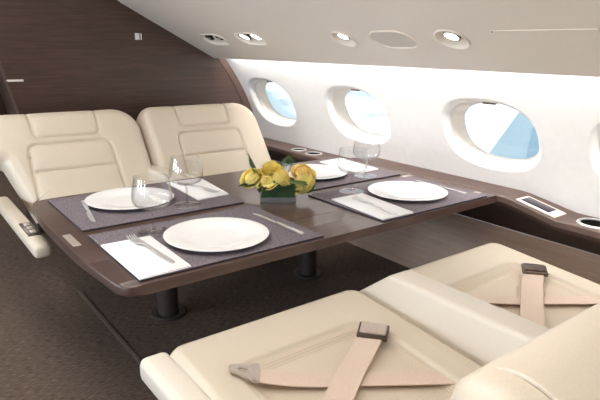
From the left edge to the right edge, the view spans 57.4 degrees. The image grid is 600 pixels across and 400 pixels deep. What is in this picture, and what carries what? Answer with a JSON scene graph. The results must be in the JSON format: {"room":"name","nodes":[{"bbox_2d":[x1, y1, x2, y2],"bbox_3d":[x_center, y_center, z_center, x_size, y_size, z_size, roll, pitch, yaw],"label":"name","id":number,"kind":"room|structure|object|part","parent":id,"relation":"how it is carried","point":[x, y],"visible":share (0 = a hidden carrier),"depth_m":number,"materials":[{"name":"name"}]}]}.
{"room":"aircraft cabin","nodes":[
{"label":"aircraft cabin","id":0,"kind":"room"},
{"bbox_2d":[0,94,7,114],"bbox_3d":[-2.647,-0.869,3.922,2.900,1.800,2.590,-11,19,-36],"label":"wall","id":1,"kind":"structure","parent":0,"point":[3,111],"depth_m":5.33,"materials":[{"name":"brown wood"}]},
{"bbox_2d":[0,0,243,232],"bbox_3d":[-1.840,-0.583,2.904,3.926,1.720,0.050,-11,19,-36],"label":"wall","id":2,"kind":"structure","parent":0,"point":[69,55],"depth_m":3.29,"materials":[{"name":"brown wood"}]},
{"bbox_2d":[6,79,23,81],"bbox_3d":[-1.586,-0.662,3.043,0.092,0.012,0.013,-11,19,-36],"label":"bar","id":3,"kind":"object","parent":2,"relation":"attached to","point":[15,80],"visible":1,"depth_m":3.05,"materials":[{"name":"silver metal"}]},
{"bbox_2d":[0,62,40,232],"bbox_3d":[-1.915,-0.485,3.030,0.680,1.460,0.312,-11,19,-36],"label":"door","id":4,"kind":"structure","parent":2,"relation":"in","point":[5,91],"depth_m":3.14,"materials":[{"name":"brown wood"}]},
{"bbox_2d":[135,33,141,39],"bbox_3d":[-1.004,-1.016,3.406,0.043,0.040,0.007,-11,19,-36],"label":"light switch","id":5,"kind":"object","parent":2,"relation":"attached to","point":[137,37],"visible":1,"depth_m":3.40,"materials":[{"name":"white plastic"}]},
{"bbox_2d":[218,58,253,113],"bbox_3d":[-0.443,-0.751,3.928,0.392,0.600,0.006,-11,19,-36],"label":"trim","id":6,"kind":"structure","parent":2,"relation":"attached to","point":[237,84],"depth_m":3.90,"materials":[{"name":"brown wood"}]},
{"bbox_2d":[271,159,599,283],"bbox_3d":[0.947,0.305,2.475,0.138,0.326,4.380,-11,19,-36],"label":"side wall panel","id":7,"kind":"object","parent":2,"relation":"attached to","point":[412,246],"depth_m":2.67,"materials":[{"name":"brown wood"}]},
{"bbox_2d":[0,171,409,399],"bbox_3d":[-1.399,0.491,2.369,4.050,0.050,6.980,-11,19,-36],"label":"floor","id":8,"kind":"structure","parent":0,"point":[54,345],"depth_m":2.36,"materials":[{"name":"brown carpet"}]},
{"bbox_2d":[0,109,150,257],"bbox_3d":[-0.973,0.009,2.602,0.817,0.768,1.075,-11,19,-36],"label":"seat","id":9,"kind":"object","parent":8,"relation":"on","point":[61,154],"visible":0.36,"depth_m":2.71,"materials":[{"name":"beige leather"}]},
{"bbox_3d":[-1.177,0.098,2.300,0.065,0.052,0.820,-11,19,-36],"label":"armrest","id":10,"kind":"part","parent":9,"relation":"part of","materials":[{"name":"beige leather"}]},
{"bbox_3d":[-1.137,-0.223,2.748,0.412,0.117,0.088,-11,19,-36],"label":"panel","id":11,"kind":"part","parent":9,"relation":"part of","materials":[{"name":"beige leather"}]},
{"bbox_3d":[-1.077,-0.041,2.717,0.422,0.216,0.122,-11,19,-36],"label":"panel","id":12,"kind":"part","parent":9,"relation":"part of","materials":[{"name":"beige leather"}]},
{"bbox_2d":[77,290,141,364],"bbox_3d":[-0.387,0.655,1.740,0.016,0.003,2.120,-11,19,-36],"label":"trim","id":13,"kind":"structure","parent":8,"relation":"on","point":[80,292],"depth_m":2.21,"materials":[{"name":"wood"}]},
{"bbox_2d":[136,103,270,183],"bbox_3d":[-0.441,-0.122,3.107,0.816,0.768,0.859,-11,19,-36],"label":"seat","id":14,"kind":"object","parent":8,"relation":"on","point":[187,141],"visible":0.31,"depth_m":3.15,"materials":[{"name":"beige leather"}]},
{"bbox_3d":[-0.698,-0.061,2.857,0.095,0.175,0.520,-11,19,-36],"label":"armrest","id":15,"kind":"part","parent":14,"relation":"part of","materials":[{"name":"leather"}]},
{"bbox_3d":[-0.516,-0.340,3.208,0.402,0.117,0.088,-11,19,-36],"label":"panel","id":16,"kind":"part","parent":14,"relation":"part of","materials":[{"name":"beige leather"}]},
{"bbox_3d":[-0.457,-0.158,3.175,0.424,0.215,0.122,-11,19,-36],"label":"panel","id":17,"kind":"part","parent":14,"relation":"part of","materials":[{"name":"beige leather"}]},
{"bbox_2d":[32,157,495,321],"bbox_3d":[-0.168,0.217,2.397,1.681,0.501,1.176,-11,19,-36],"label":"dining table","id":18,"kind":"object","parent":8,"relation":"on","point":[338,225],"visible":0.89,"depth_m":1.97,"materials":[{"name":"brown wood"}]},
{"bbox_3d":[-0.730,0.129,1.752,0.026,0.004,0.124,-11,19,-36],"label":"latch plate","id":19,"kind":"part","parent":18,"relation":"part of","materials":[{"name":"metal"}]},
{"bbox_2d":[48,184,243,231],"bbox_3d":[-0.611,0.007,2.183,0.631,0.006,0.451,-11,19,-36],"label":"placemat","id":20,"kind":"object","parent":18,"relation":"on","point":[72,208],"visible":0.68,"depth_m":2.06,"materials":[{"name":"grey fabric"}]},
{"bbox_2d":[81,200,94,221],"bbox_3d":[-0.787,0.039,2.034,0.019,0.007,0.295,-7,17,-27],"label":"knife","id":21,"kind":"object","parent":20,"relation":"on","point":[89,214],"visible":0.9,"depth_m":2.01,"materials":[{"name":"metal"}]},
{"bbox_3d":[-0.819,0.022,2.095,0.017,0.007,0.152,-7,17,-27],"label":"handle","id":22,"kind":"part","parent":21,"relation":"part of","materials":[{"name":"metal"}]},
{"bbox_3d":[-0.753,0.059,1.969,0.017,0.002,0.144,-7,17,-27],"label":"blade","id":23,"kind":"part","parent":21,"relation":"part of","materials":[{"name":"metal"}]},
{"bbox_2d":[85,187,173,209],"bbox_3d":[-0.671,-0.002,2.169,0.338,0.018,0.338,-11,19,-36],"label":"dinner plate","id":24,"kind":"object","parent":20,"relation":"on","point":[141,197],"visible":1,"depth_m":2.19,"materials":[{"name":"white ceramic"}]},
{"bbox_2d":[167,178,227,199],"bbox_3d":[-0.437,-0.051,2.384,0.170,0.005,0.340,-10,19,-34],"label":"napkin","id":25,"kind":"object","parent":20,"relation":"on","point":[196,192],"visible":1,"depth_m":2.36,"materials":[{"name":"white fabric"}]},
{"bbox_2d":[177,182,220,191],"bbox_3d":[-0.445,-0.059,2.380,0.275,0.011,0.029,14,20,39],"label":"fork","id":26,"kind":"object","parent":25,"relation":"on","point":[203,187],"visible":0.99,"depth_m":2.35,"materials":[{"name":"metal"}]},
{"bbox_3d":[-0.560,0.271,2.287,0.088,0.444,0.088,-11,19,-36],"label":"leg","id":27,"kind":"part","parent":18,"relation":"part of","materials":[{"name":"brown metal"}]},
{"bbox_2d":[88,205,323,281],"bbox_3d":[-0.306,0.119,1.799,0.631,0.006,0.442,-11,19,-36],"label":"placemat","id":28,"kind":"object","parent":18,"relation":"on","point":[279,236],"visible":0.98,"depth_m":1.79,"materials":[{"name":"grey fabric"}]},
{"bbox_2d":[101,236,190,279],"bbox_3d":[-0.455,0.163,1.613,0.159,0.005,0.315,-11,19,-36],"label":"napkin","id":29,"kind":"object","parent":28,"relation":"on","point":[140,260],"visible":1,"depth_m":1.59,"materials":[{"name":"white fabric"}]},
{"bbox_2d":[126,234,174,262],"bbox_3d":[-0.449,0.144,1.648,0.029,0.011,0.275,-13,20,-40],"label":"fork","id":30,"kind":"object","parent":29,"relation":"on","point":[137,241],"visible":1,"depth_m":1.64,"materials":[{"name":"metal"}]},
{"bbox_3d":[-0.431,0.150,1.629,0.029,0.011,0.220,-13,20,-40],"label":"handle","id":31,"kind":"part","parent":30,"relation":"part of","materials":[{"name":"metal"}]},
{"bbox_2d":[163,217,268,251],"bbox_3d":[-0.269,0.114,1.774,0.338,0.018,0.338,-11,19,-36],"label":"dinner plate","id":32,"kind":"object","parent":28,"relation":"on","point":[213,234],"visible":1,"depth_m":1.78,"materials":[{"name":"white ceramic"}]},
{"bbox_2d":[252,213,304,234],"bbox_3d":[-0.079,0.080,1.929,0.017,0.007,0.295,-11,20,-37],"label":"knife","id":33,"kind":"object","parent":28,"relation":"on","point":[259,215],"visible":1,"depth_m":1.90,"materials":[{"name":"metal"}]},
{"bbox_3d":[-0.126,0.065,1.986,0.017,0.002,0.144,-11,20,-37],"label":"blade","id":34,"kind":"part","parent":33,"relation":"part of","materials":[{"name":"metal"}]},
{"bbox_3d":[-0.036,0.096,1.875,0.017,0.007,0.152,-11,20,-37],"label":"handle","id":35,"kind":"part","parent":33,"relation":"part of","materials":[{"name":"metal"}]},
{"bbox_2d":[260,191,295,202],"bbox_3d":[-0.090,-0.038,2.232,0.144,0.084,0.090,0,16,-3],"label":"glass vase","id":36,"kind":"object","parent":18,"relation":"on","point":[262,199],"visible":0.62,"depth_m":2.20,"materials":[{"name":"clear glass"}]},
{"bbox_2d":[240,168,262,187],"bbox_3d":[-0.196,-0.089,2.203,0.102,0.075,0.074,5,16,14],"label":"rose","id":37,"kind":"object","parent":36,"relation":"in","point":[249,176],"visible":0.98,"depth_m":2.19,"materials":[{"name":"yellow plant"}]},
{"bbox_2d":[249,155,257,173],"bbox_3d":[-0.198,-0.136,2.206,0.066,0.105,0.064,14,20,38],"label":"fern sprig","id":38,"kind":"object","parent":36,"relation":"in","point":[251,163],"visible":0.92,"depth_m":2.20,"materials":[{"name":"green plant"}]},
{"bbox_2d":[257,186,266,192],"bbox_3d":[-0.149,-0.040,2.148,0.042,0.017,0.046,-4,16,-16],"label":"fern sprig","id":39,"kind":"object","parent":36,"relation":"in","point":[259,190],"visible":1,"depth_m":2.14,"materials":[{"name":"green plant"}]},
{"bbox_2d":[255,174,277,189],"bbox_3d":[-0.129,-0.075,2.192,0.104,0.073,0.087,8,17,22],"label":"rose","id":40,"kind":"object","parent":36,"relation":"in","point":[267,181],"visible":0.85,"depth_m":2.17,"materials":[{"name":"yellow plant"}]},
{"bbox_2d":[259,160,283,175],"bbox_3d":[-0.111,-0.119,2.206,0.112,0.080,0.114,3,16,8],"label":"rose","id":41,"kind":"object","parent":36,"relation":"in","point":[268,167],"visible":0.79,"depth_m":2.18,"materials":[{"name":"yellow plant"}]},
{"bbox_2d":[261,183,293,196],"bbox_3d":[-0.090,-0.050,2.229,0.132,0.057,0.078,0,16,-3],"label":"lining","id":42,"kind":"object","parent":36,"relation":"in","point":[286,191],"visible":0.63,"depth_m":2.19,"materials":[{"name":"green plant"}]},
{"bbox_2d":[272,168,291,186],"bbox_3d":[-0.078,-0.089,2.200,0.109,0.080,0.091,13,19,36],"label":"rose","id":43,"kind":"object","parent":36,"relation":"in","point":[282,177],"visible":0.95,"depth_m":2.17,"materials":[{"name":"yellow plant"}]},
{"bbox_2d":[282,154,292,171],"bbox_3d":[-0.052,-0.148,2.270,0.067,0.078,0.066,-10,19,-33],"label":"fern sprig","id":44,"kind":"object","parent":36,"relation":"in","point":[287,157],"visible":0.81,"depth_m":2.27,"materials":[{"name":"green plant"}]},
{"bbox_2d":[289,180,307,184],"bbox_3d":[-0.009,-0.068,2.151,0.076,0.007,0.070,0,16,-3],"label":"fern sprig","id":45,"kind":"object","parent":36,"relation":"in","point":[292,181],"visible":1,"depth_m":2.15,"materials":[{"name":"green plant"}]},
{"bbox_2d":[290,164,316,179],"bbox_3d":[0.015,-0.106,2.223,0.107,0.075,0.097,-12,20,-38],"label":"rose","id":46,"kind":"object","parent":36,"relation":"in","point":[296,170],"visible":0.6,"depth_m":2.21,"materials":[{"name":"yellow plant"}]},
{"bbox_2d":[294,170,315,194],"bbox_3d":[0.019,-0.073,2.206,0.088,0.096,0.128,-1,16,-8],"label":"rose","id":47,"kind":"object","parent":36,"relation":"in","point":[310,179],"visible":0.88,"depth_m":2.18,"materials":[{"name":"yellow plant"}]},
{"bbox_3d":[0.040,0.160,2.724,0.088,0.444,0.088,-11,19,-36],"label":"leg","id":48,"kind":"part","parent":18,"relation":"part of","materials":[{"name":"brown metal"}]},
{"bbox_2d":[290,162,399,190],"bbox_3d":[0.114,-0.129,2.718,0.631,0.006,0.451,-11,19,-36],"label":"placemat","id":49,"kind":"object","parent":18,"relation":"on","point":[351,178],"visible":0.3,"depth_m":2.62,"materials":[{"name":"grey fabric"}]},
{"bbox_2d":[284,164,347,178],"bbox_3d":[0.065,-0.134,2.688,0.338,0.018,0.338,-11,19,-36],"label":"dinner plate","id":50,"kind":"object","parent":49,"relation":"on","point":[323,171],"visible":0.53,"depth_m":2.72,"materials":[{"name":"white ceramic"}]},
{"bbox_2d":[320,158,377,173],"bbox_3d":[0.256,-0.184,2.903,0.161,0.005,0.344,-9,19,-33],"label":"napkin","id":51,"kind":"object","parent":49,"relation":"on","point":[351,166],"visible":0.98,"depth_m":2.89,"materials":[{"name":"white fabric"}]},
{"bbox_2d":[308,176,486,221],"bbox_3d":[0.418,-0.018,2.334,0.631,0.006,0.442,-11,19,-36],"label":"placemat","id":52,"kind":"object","parent":18,"relation":"on","point":[453,198],"visible":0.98,"depth_m":2.28,"materials":[{"name":"grey fabric"}]},
{"bbox_2d":[331,193,412,219],"bbox_3d":[0.284,0.021,2.166,0.173,0.005,0.325,-9,18,-32],"label":"napkin","id":53,"kind":"object","parent":52,"relation":"on","point":[366,207],"visible":1,"depth_m":2.14,"materials":[{"name":"white fabric"}]},
{"bbox_2d":[351,195,396,214],"bbox_3d":[0.290,0.017,2.152,0.029,0.011,0.275,-8,18,-29],"label":"fork","id":54,"kind":"object","parent":53,"relation":"on","point":[353,196],"visible":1,"depth_m":2.15,"materials":[{"name":"metal"}]},
{"bbox_3d":[0.303,0.023,2.130,0.029,0.011,0.220,-8,18,-29],"label":"handle","id":55,"kind":"part","parent":54,"relation":"part of","materials":[{"name":"metal"}]},
{"bbox_2d":[368,181,447,200],"bbox_3d":[0.461,-0.034,2.353,0.338,0.018,0.338,-11,19,-36],"label":"dinner plate","id":56,"kind":"object","parent":52,"relation":"on","point":[397,190],"visible":1,"depth_m":2.37,"materials":[{"name":"white ceramic"}]},
{"bbox_2d":[416,180,466,194],"bbox_3d":[0.635,-0.060,2.477,0.019,0.007,0.295,-9,19,-33],"label":"knife","id":57,"kind":"object","parent":52,"relation":"on","point":[450,189],"visible":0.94,"depth_m":2.43,"materials":[{"name":"metal"}]},
{"bbox_3d":[0.674,-0.044,2.419,0.017,0.007,0.152,-9,19,-33],"label":"handle","id":58,"kind":"part","parent":57,"relation":"part of","materials":[{"name":"metal"}]},
{"bbox_2d":[140,290,599,399],"bbox_3d":[0.220,0.410,1.172,0.862,0.797,1.075,-11,19,-36],"label":"seat","id":59,"kind":"object","parent":8,"relation":"on","point":[562,362],"visible":0.84,"depth_m":1.33,"materials":[{"name":"beige leather"}]},
{"bbox_3d":[-0.123,0.445,0.972,0.069,0.058,0.690,-11,19,-36],"label":"armrest","id":60,"kind":"part","parent":59,"relation":"part of","materials":[{"name":"leather"}]},
{"bbox_2d":[170,290,481,399],"bbox_3d":[0.143,0.502,1.327,0.682,0.189,0.785,-11,19,-36],"label":"seat cushion","id":61,"kind":"object","parent":59,"relation":"on","point":[316,336],"depth_m":1.43,"materials":[{"name":"beige leather"}]},
{"bbox_2d":[228,321,455,399],"bbox_3d":[0.153,0.444,1.339,0.636,0.092,0.386,-11,19,-36],"label":"belt","id":62,"kind":"object","parent":59,"relation":"on","point":[351,374],"visible":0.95,"depth_m":1.35,"materials":[{"name":"fabric"}]},
{"bbox_3d":[0.203,0.355,1.514,0.072,0.012,0.050,5,16,14],"label":"buckle lid","id":63,"kind":"part","parent":62,"relation":"part of","materials":[{"name":"metal"}]},
{"bbox_3d":[0.198,0.494,1.251,0.440,0.088,0.606,-11,19,-36],"label":"seat panel","id":64,"kind":"part","parent":59,"relation":"part of","materials":[{"name":"leather"}]},
{"bbox_3d":[0.470,0.350,0.847,0.830,0.490,0.262,-11,19,-36],"label":"backrest","id":65,"kind":"part","parent":59,"relation":"part of","materials":[{"name":"beige leather"}]},
{"bbox_2d":[359,243,599,366],"bbox_3d":[0.805,0.292,1.641,0.800,0.793,1.135,-11,19,-36],"label":"seat","id":66,"kind":"object","parent":8,"relation":"on","point":[433,297],"visible":0.59,"depth_m":1.66,"materials":[{"name":"beige leather"}]},
{"bbox_3d":[0.452,0.357,1.538,0.098,0.172,0.896,-11,19,-36],"label":"armrest","id":67,"kind":"part","parent":66,"relation":"part of","materials":[{"name":"leather"}]},
{"bbox_2d":[410,243,599,298],"bbox_3d":[0.765,0.384,1.787,0.660,0.189,0.785,-11,19,-36],"label":"seat cushion","id":68,"kind":"object","parent":66,"relation":"on","point":[492,269],"depth_m":1.94,"materials":[{"name":"beige leather"}]},
{"bbox_3d":[0.820,0.376,1.711,0.445,0.089,0.606,-11,19,-36],"label":"seat panel","id":69,"kind":"part","parent":66,"relation":"part of","materials":[{"name":"leather"}]},
{"bbox_2d":[468,263,599,325],"bbox_3d":[0.778,0.326,1.797,0.639,0.095,0.420,-11,19,-36],"label":"belt","id":70,"kind":"object","parent":66,"relation":"attached to","point":[531,299],"visible":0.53,"depth_m":1.80,"materials":[{"name":"fabric"}]},
{"bbox_3d":[0.839,0.241,1.960,0.072,0.012,0.050,5,16,14],"label":"buckle lid","id":71,"kind":"part","parent":70,"relation":"part of","materials":[{"name":"brown metal"}]},
{"bbox_2d":[118,0,599,76],"bbox_3d":[0.488,-0.723,1.811,0.700,0.592,4.380,-11,19,-36],"label":"ceiling","id":72,"kind":"structure","parent":0,"point":[293,30],"depth_m":2.15,"materials":[{"name":"beige plastic"}]},
{"bbox_2d":[200,34,229,44],"bbox_3d":[-0.506,-0.959,3.251,0.110,0.075,0.248,-11,19,-36],"label":"ceiling vent","id":73,"kind":"object","parent":72,"relation":"in","point":[211,38],"visible":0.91,"depth_m":3.28,"materials":[{"name":"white plastic"}]},
{"bbox_2d":[234,33,267,44],"bbox_3d":[-0.264,-0.871,2.939,0.114,0.076,0.240,-11,19,-36],"label":"light","id":74,"kind":"object","parent":72,"relation":"attached to","point":[249,38],"visible":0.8,"depth_m":2.97,"materials":[{"name":"white metal"}]},
{"bbox_2d":[330,31,356,46],"bbox_3d":[0.190,-0.704,2.375,0.116,0.076,0.126,-3,16,-13],"label":"spotlight","id":75,"kind":"object","parent":72,"relation":"attached to","point":[341,38],"visible":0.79,"depth_m":2.40,"materials":[{"name":"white metal"}]},
{"bbox_2d":[369,31,417,48],"bbox_3d":[0.366,-0.632,2.162,0.120,0.065,0.225,-11,19,-36],"label":"speaker","id":76,"kind":"object","parent":72,"relation":"attached to","point":[390,39],"visible":1,"depth_m":2.16},
{"bbox_2d":[433,29,470,48],"bbox_3d":[0.539,-0.576,1.943,0.135,0.079,0.122,13,20,37],"label":"spotlight","id":77,"kind":"object","parent":72,"relation":"attached to","point":[452,39],"visible":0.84,"depth_m":1.96,"materials":[{"name":"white metal"}]},
{"bbox_2d":[489,29,599,52],"bbox_3d":[0.765,-0.489,1.684,0.126,0.069,0.345,-11,19,-36],"label":"hatch","id":78,"kind":"object","parent":72,"relation":"attached to","point":[544,40],"visible":1,"depth_m":1.67,"materials":[{"name":"beige plastic"}]},
{"bbox_2d":[226,59,599,217],"bbox_3d":[0.836,-0.305,2.209,0.546,0.880,4.380,-11,19,-36],"label":"wall","id":79,"kind":"structure","parent":0,"point":[564,110],"depth_m":2.59,"materials":[{"name":"white plastic"}]},
{"bbox_2d":[248,78,296,126],"bbox_3d":[-0.164,-0.672,3.764,0.261,0.332,0.504,-11,19,-36],"label":"window","id":80,"kind":"structure","parent":79,"relation":"in","point":[256,86],"depth_m":3.91,"materials":[{"name":"white plastic"}]},
{"bbox_2d":[325,85,390,144],"bbox_3d":[0.348,-0.484,3.119,0.261,0.332,0.504,-11,19,-36],"label":"window","id":81,"kind":"structure","parent":79,"relation":"in","point":[335,96],"depth_m":3.26,"materials":[{"name":"white plastic"}]},
{"bbox_2d":[263,137,599,254],"bbox_3d":[0.966,0.059,2.418,0.189,0.175,4.380,-11,19,-36],"label":"ledge","id":82,"kind":"object","parent":79,"relation":"attached to","point":[513,209],"visible":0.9,"depth_m":2.40,"materials":[{"name":"brown wood"}]},
{"bbox_3d":[1.009,0.028,2.298,0.096,0.043,0.179,-11,19,-36],"label":"control panel","id":83,"kind":"part","parent":82,"relation":"part of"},
{"bbox_2d":[441,98,541,171],"bbox_3d":[0.867,-0.294,2.466,0.261,0.332,0.504,-11,19,-36],"label":"window","id":84,"kind":"structure","parent":79,"relation":"in","point":[453,113],"depth_m":2.59,"materials":[{"name":"white plastic"}]},
{"bbox_2d":[588,122,599,177],"bbox_3d":[1.288,-0.140,1.935,0.261,0.332,0.504,-11,19,-36],"label":"window","id":85,"kind":"structure","parent":79,"relation":"in","point":[594,136],"depth_m":2.10,"materials":[{"name":"white plastic"}]},
{"label":"outside","id":86,"kind":"structure","parent":0,"visible":0},
{"bbox_2d":[489,112,538,158],"bbox_3d":[6.280,-1.363,11.645,3.622,0.205,17.618,8,17,24],"label":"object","id":87,"kind":"object","parent":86,"point":[520,140],"visible":0.21,"depth_m":10.28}
]}

